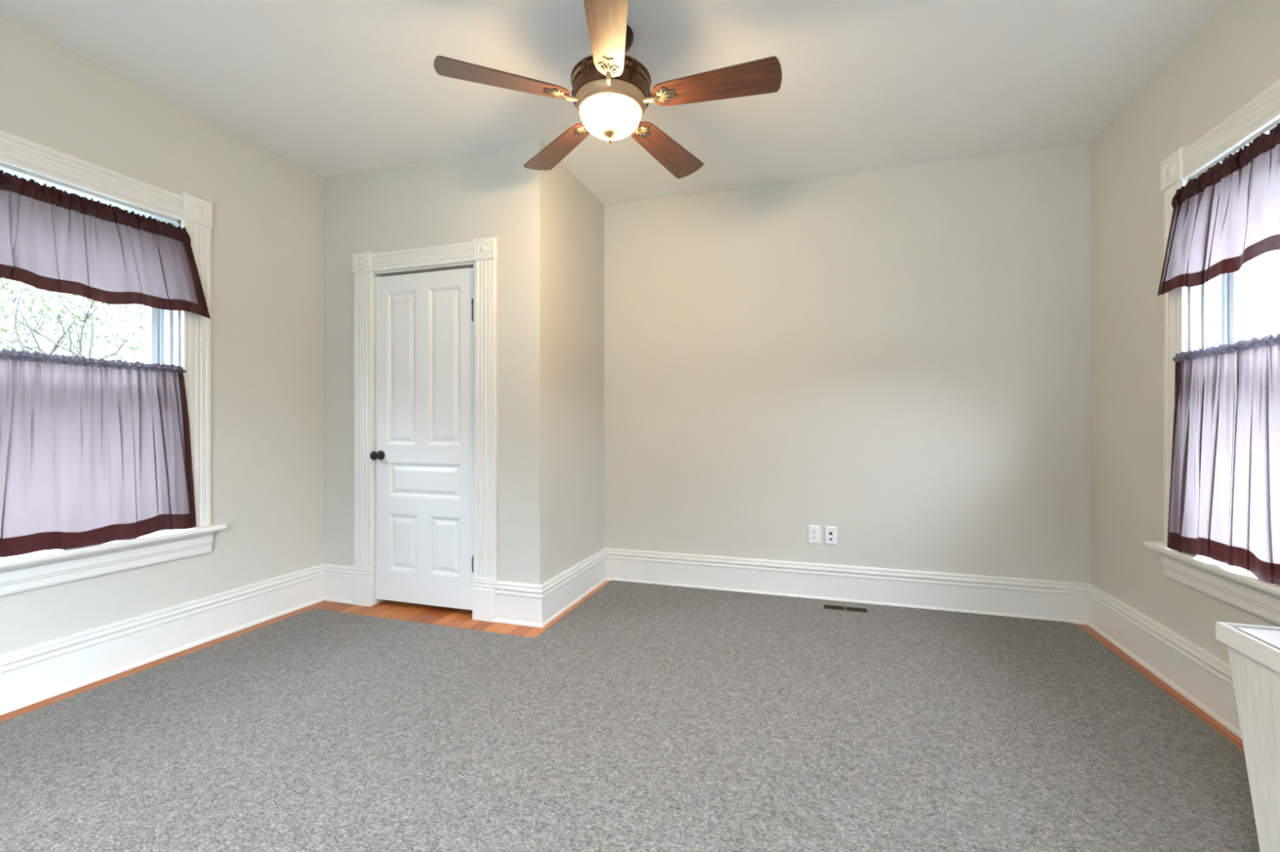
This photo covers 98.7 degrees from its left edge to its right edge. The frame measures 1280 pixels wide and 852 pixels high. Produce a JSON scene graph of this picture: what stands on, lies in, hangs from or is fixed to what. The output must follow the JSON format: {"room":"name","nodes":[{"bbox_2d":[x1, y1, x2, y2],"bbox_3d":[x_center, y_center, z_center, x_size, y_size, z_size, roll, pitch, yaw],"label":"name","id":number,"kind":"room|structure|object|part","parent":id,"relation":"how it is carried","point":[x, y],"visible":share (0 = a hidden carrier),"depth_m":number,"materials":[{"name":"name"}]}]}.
{"room":"empty bedroom","nodes":[
{"label":"empty bedroom","id":0,"kind":"room"},
{"bbox_2d":[0,15,324,653],"bbox_3d":[-2.570,-0.240,2.237,0.200,2.720,4.787,0,0,18],"label":"wall","id":1,"kind":"structure","parent":0,"point":[267,233],"depth_m":2.99,"materials":[{"name":"paint"}]},
{"bbox_2d":[0,129,226,596],"bbox_3d":[-2.515,-0.248,2.342,0.301,1.827,1.266,0,0,18],"label":"window","id":2,"kind":"structure","parent":1,"relation":"in","point":[175,337],"depth_m":2.63,"materials":[{"name":"white paint"}]},
{"bbox_3d":[-2.429,-1.085,2.314,0.022,0.122,0.908,0,0,18],"label":"head casing","id":3,"kind":"part","parent":2,"relation":"part of","materials":[{"name":"white paint"}]},
{"bbox_2d":[0,349,195,557],"bbox_3d":[-2.395,0.115,2.304,0.041,0.827,1.004,0,0,18],"label":"cafe curtain","id":4,"kind":"object","parent":2,"relation":"hanging from","point":[93,451],"visible":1,"depth_m":2.37,"materials":[{"name":"purple fabric"}]},
{"bbox_2d":[0,169,210,319],"bbox_3d":[-2.384,-0.758,2.301,0.064,0.452,1.095,0,0,18],"label":"valance","id":5,"kind":"object","parent":2,"relation":"attached to","point":[53,239],"visible":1,"depth_m":2.37,"materials":[{"name":"purple fabric"}]},
{"bbox_3d":[-2.566,-0.613,2.358,0.039,0.795,0.884,0,0,18],"label":"sash","id":6,"kind":"part","parent":2,"relation":"part of","materials":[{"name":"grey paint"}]},
{"bbox_3d":[-2.268,-0.255,2.812,0.022,1.550,0.133,0,0,18],"label":"casing","id":7,"kind":"part","parent":2,"relation":"part of","materials":[{"name":"white paint"}]},
{"bbox_2d":[0,563,324,715],"bbox_3d":[-2.610,1.006,1.736,0.030,0.228,3.808,0,0,18],"label":"baseboard","id":8,"kind":"structure","parent":1,"relation":"attached to","point":[29,675],"depth_m":2.58,"materials":[{"name":"white paint"}]},
{"bbox_2d":[324,139,549,585],"bbox_3d":[-1.284,-0.240,3.367,1.557,2.720,0.110,0,0,18],"label":"wall","id":9,"kind":"structure","parent":0,"point":[489,193],"depth_m":3.19,"materials":[{"name":"paint"}]},
{"bbox_2d":[323,563,351,604],"bbox_3d":[-1.926,1.006,3.500,0.253,0.228,0.030,0,0,18],"label":"baseboard","id":10,"kind":"structure","parent":9,"relation":"attached to","point":[337,578],"depth_m":3.49,"materials":[{"name":"white paint"}]},
{"bbox_2d":[351,236,497,622],"bbox_3d":[-1.301,0.022,3.342,1.027,2.196,0.169,0,0,18],"label":"door","id":11,"kind":"structure","parent":9,"relation":"in","point":[425,317],"depth_m":3.33,"materials":[{"name":"white paint"}]},
{"bbox_3d":[-1.732,-0.037,3.442,0.133,1.829,0.022,0,0,18],"label":"casing","id":12,"kind":"part","parent":11,"relation":"part of","materials":[{"name":"white paint"}]},
{"bbox_3d":[-1.629,0.186,3.398,0.060,0.060,0.075,0,0,18],"label":"knob","id":13,"kind":"part","parent":11,"relation":"part of","materials":[{"name":"black metal"}]},
{"bbox_3d":[-1.311,-1.010,3.307,0.742,0.112,0.022,0,0,18],"label":"head casing","id":14,"kind":"part","parent":11,"relation":"part of","materials":[{"name":"white paint"}]},
{"bbox_3d":[-0.891,-0.037,3.172,0.133,1.829,0.022,0,0,18],"label":"casing","id":15,"kind":"part","parent":11,"relation":"part of","materials":[{"name":"white paint"}]},
{"bbox_2d":[494,580,542,627],"bbox_3d":[-0.682,1.006,3.100,0.308,0.228,0.030,0,0,18],"label":"baseboard","id":16,"kind":"structure","parent":9,"relation":"attached to","point":[516,603],"depth_m":3.09,"materials":[{"name":"white paint"}]},
{"bbox_2d":[549,161,604,579],"bbox_3d":[-0.445,-0.240,3.612,0.110,2.720,0.869,0,0,18],"label":"wall","id":17,"kind":"structure","parent":0,"point":[576,216],"depth_m":3.51,"materials":[{"name":"paint"}]},
{"bbox_2d":[540,547,606,627],"bbox_3d":[-0.400,1.006,3.524,0.030,0.228,1.009,0,0,18],"label":"baseboard","id":18,"kind":"structure","parent":17,"relation":"attached to","point":[562,591],"depth_m":3.42,"materials":[{"name":"white paint"}]},
{"bbox_2d":[0,0,1227,205],"bbox_3d":[-0.330,-1.675,1.517,4.905,0.150,5.187,0,0,18],"label":"ceiling","id":19,"kind":"structure","parent":0,"point":[330,88],"depth_m":2.44,"materials":[{"name":"paint"}]},
{"bbox_2d":[433,0,782,178],"bbox_3d":[-0.071,-1.378,2.229,1.254,0.458,1.305,0,0,17],"label":"ceiling fan","id":20,"kind":"object","parent":19,"relation":"hanging from","point":[611,87],"visible":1,"depth_m":2.13,"materials":[{"name":"brown wood"}]},
{"bbox_3d":[-0.520,-1.321,2.104,0.505,0.006,0.155,1,10,-19],"label":"fan blade","id":21,"kind":"part","parent":20,"relation":"part of","materials":[{"name":"brown wood"}]},
{"bbox_3d":[-0.340,-1.313,2.168,0.080,0.003,0.084,1,10,-19],"label":"bracket plate","id":22,"kind":"part","parent":20,"relation":"part of","materials":[{"name":"metal"}]},
{"bbox_3d":[-0.376,-1.302,2.582,0.155,0.006,0.505,-13,6,-37],"label":"fan blade","id":23,"kind":"part","parent":20,"relation":"part of","materials":[{"name":"brown wood"}]},
{"bbox_3d":[-0.260,-1.302,2.430,0.084,0.003,0.080,-13,6,-37],"label":"bracket plate","id":24,"kind":"part","parent":20,"relation":"part of","materials":[{"name":"metal"}]},
{"bbox_3d":[-0.110,-1.327,1.820,0.155,0.006,0.505,13,-2,-1],"label":"fan blade","id":25,"kind":"part","parent":20,"relation":"part of","materials":[{"name":"brown wood"}]},
{"bbox_3d":[-0.115,-1.316,2.011,0.084,0.003,0.080,13,-2,-1],"label":"bracket plate","id":26,"kind":"part","parent":20,"relation":"part of","materials":[{"name":"metal"}]},
{"bbox_3d":[-0.120,-1.231,2.241,0.244,0.085,0.244,0,-2,18],"label":"lamp shade","id":27,"kind":"part","parent":20,"relation":"part of","materials":[{"name":"white glass"}]},
{"bbox_3d":[-0.118,-1.388,2.247,0.323,0.017,0.323,0,-2,18],"label":"rope moulding","id":28,"kind":"part","parent":20,"relation":"part of","materials":[{"name":"brown metal"}]},
{"bbox_3d":[0.014,-1.298,2.434,0.084,0.003,0.080,-15,-11,33],"label":"bracket plate","id":29,"kind":"part","parent":20,"relation":"part of","materials":[{"name":"metal"}]},
{"bbox_3d":[0.104,-1.307,2.175,0.080,0.003,0.084,0,-14,17],"label":"bracket plate","id":30,"kind":"part","parent":20,"relation":"part of","materials":[{"name":"metal"}]},
{"bbox_3d":[0.123,-1.295,2.592,0.155,0.006,0.505,-15,-11,33],"label":"fan blade","id":31,"kind":"part","parent":20,"relation":"part of","materials":[{"name":"brown wood"}]},
{"bbox_3d":[0.287,-1.311,2.121,0.505,0.006,0.155,0,-14,17],"label":"fan blade","id":32,"kind":"part","parent":20,"relation":"part of","materials":[{"name":"brown wood"}]},
{"bbox_2d":[0,580,1244,751],"bbox_3d":[-0.330,1.180,1.517,4.905,0.120,5.187,0,0,18],"label":"floor","id":33,"kind":"structure","parent":0,"point":[407,611],"depth_m":3.04,"materials":[{"name":"orange wood"}]},
{"bbox_2d":[0,580,1260,851],"bbox_3d":[-0.302,1.115,1.555,4.312,0.009,4.637,0,0,18],"label":"carpet","id":34,"kind":"object","parent":33,"relation":"on","point":[646,717],"visible":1,"depth_m":1.93,"materials":[{"name":"grey carpet"}]},
{"bbox_2d":[821,603,870,613],"bbox_3d":[1.243,1.109,3.329,0.274,0.003,0.108,0,0,18],"label":"floor register","id":35,"kind":"object","parent":34,"relation":"on","point":[824,606],"visible":1,"depth_m":3.33,"materials":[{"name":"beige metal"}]},
{"bbox_2d":[1215,621,1279,851],"bbox_3d":[1.627,0.805,1.144,0.461,0.611,0.394,0,0,18],"label":"hamper","id":36,"kind":"object","parent":34,"relation":"on","point":[1254,651],"visible":1,"depth_m":1.30,"materials":[{"name":"white wood"}]},
{"bbox_3d":[1.627,0.504,1.144,0.409,0.002,0.342,0,0,18],"label":"lid","id":37,"kind":"part","parent":36,"relation":"part of","materials":[{"name":"white wood"}]},
{"bbox_2d":[604,142,1090,583],"bbox_3d":[0.433,-0.240,3.891,4.905,2.720,0.200,0,0,18],"label":"wall","id":38,"kind":"structure","parent":0,"point":[897,361],"depth_m":3.48,"materials":[{"name":"paint"}]},
{"bbox_2d":[808,524,820,544],"bbox_3d":[1.127,0.707,3.558,0.077,0.119,0.010,0,0,18],"label":"power outlet","id":39,"kind":"object","parent":38,"relation":"attached to","point":[814,531],"visible":1,"depth_m":3.56,"materials":[{"name":"white plastic"}]},
{"bbox_2d":[824,526,836,545],"bbox_3d":[1.223,0.707,3.525,0.072,0.114,0.014,0,0,18],"label":"jack plate","id":40,"kind":"object","parent":38,"relation":"attached to","point":[830,532],"visible":1,"depth_m":3.52,"materials":[{"name":"white plastic"}]},
{"bbox_2d":[604,547,1088,625],"bbox_3d":[1.139,1.006,3.543,2.948,0.228,0.030,0,0,18],"label":"baseboard","id":41,"kind":"structure","parent":38,"relation":"attached to","point":[1019,597],"depth_m":3.45,"materials":[{"name":"white paint"}]},
{"bbox_2d":[1090,0,1279,663],"bbox_3d":[1.909,-0.240,0.798,0.200,2.720,4.787,0,0,18],"label":"wall","id":42,"kind":"structure","parent":0,"point":[1234,56],"depth_m":2.60,"materials":[{"name":"paint"}]},
{"bbox_2d":[1086,583,1242,739],"bbox_3d":[1.800,1.006,0.833,0.030,0.228,4.787,0,0,18],"label":"baseboard","id":43,"kind":"structure","parent":42,"relation":"attached to","point":[1205,679],"depth_m":2.37,"materials":[{"name":"white paint"}]},
{"bbox_2d":[1143,79,1279,626],"bbox_3d":[2.219,-0.248,1.829,0.301,1.827,1.266,0,0,18],"label":"window","id":44,"kind":"structure","parent":42,"relation":"in","point":[1216,312],"depth_m":2.21,"materials":[{"name":"white paint"}]},
{"bbox_3d":[2.293,-0.255,2.355,0.022,1.550,0.133,0,0,18],"label":"casing","id":45,"kind":"part","parent":44,"relation":"part of","materials":[{"name":"white paint"}]},
{"bbox_2d":[1157,123,1279,296],"bbox_3d":[2.091,-0.760,1.870,0.060,0.447,1.075,0,0,18],"label":"valance","id":46,"kind":"object","parent":44,"relation":"attached to","point":[1224,218],"visible":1,"depth_m":1.99,"materials":[{"name":"purple fabric"}]},
{"bbox_2d":[1167,333,1279,585],"bbox_3d":[2.100,0.112,1.867,0.042,0.831,1.002,0,0,18],"label":"cafe curtain","id":47,"kind":"object","parent":44,"relation":"hanging from","point":[1224,501],"visible":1,"depth_m":2.00,"materials":[{"name":"purple fabric"}]},
{"bbox_3d":[2.133,-1.085,1.856,0.022,0.122,0.908,0,0,18],"label":"head casing","id":48,"kind":"part","parent":44,"relation":"part of","materials":[{"name":"white paint"}]},
{"bbox_3d":[2.271,-0.613,1.812,0.039,0.795,0.884,0,0,18],"label":"sash","id":49,"kind":"part","parent":44,"relation":"part of","materials":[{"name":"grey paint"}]},
{"label":"outside","id":50,"kind":"structure","parent":0,"visible":0},
{"bbox_3d":[0.000,1.920,0.000,120.000,0.200,120.000,0,0,18],"label":"ground","id":51,"kind":"structure","parent":50,"visible":0},
{"bbox_2d":[0,285,119,360],"bbox_3d":[-11.278,-0.455,12.685,4.916,4.690,4.630,0,0,-45],"label":"tree","id":52,"kind":"object","parent":51,"relation":"on","point":[2,316],"visible":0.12,"depth_m":11.06,"materials":[{"name":"green plant"}]},
{"bbox_2d":[0,277,146,361],"bbox_3d":[-7.548,-0.593,7.133,3.311,4.979,3.652,0,0,-40],"label":"tree","id":53,"kind":"object","parent":51,"relation":"on","point":[82,334],"visible":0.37,"depth_m":6.92,"materials":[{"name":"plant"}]}
]}

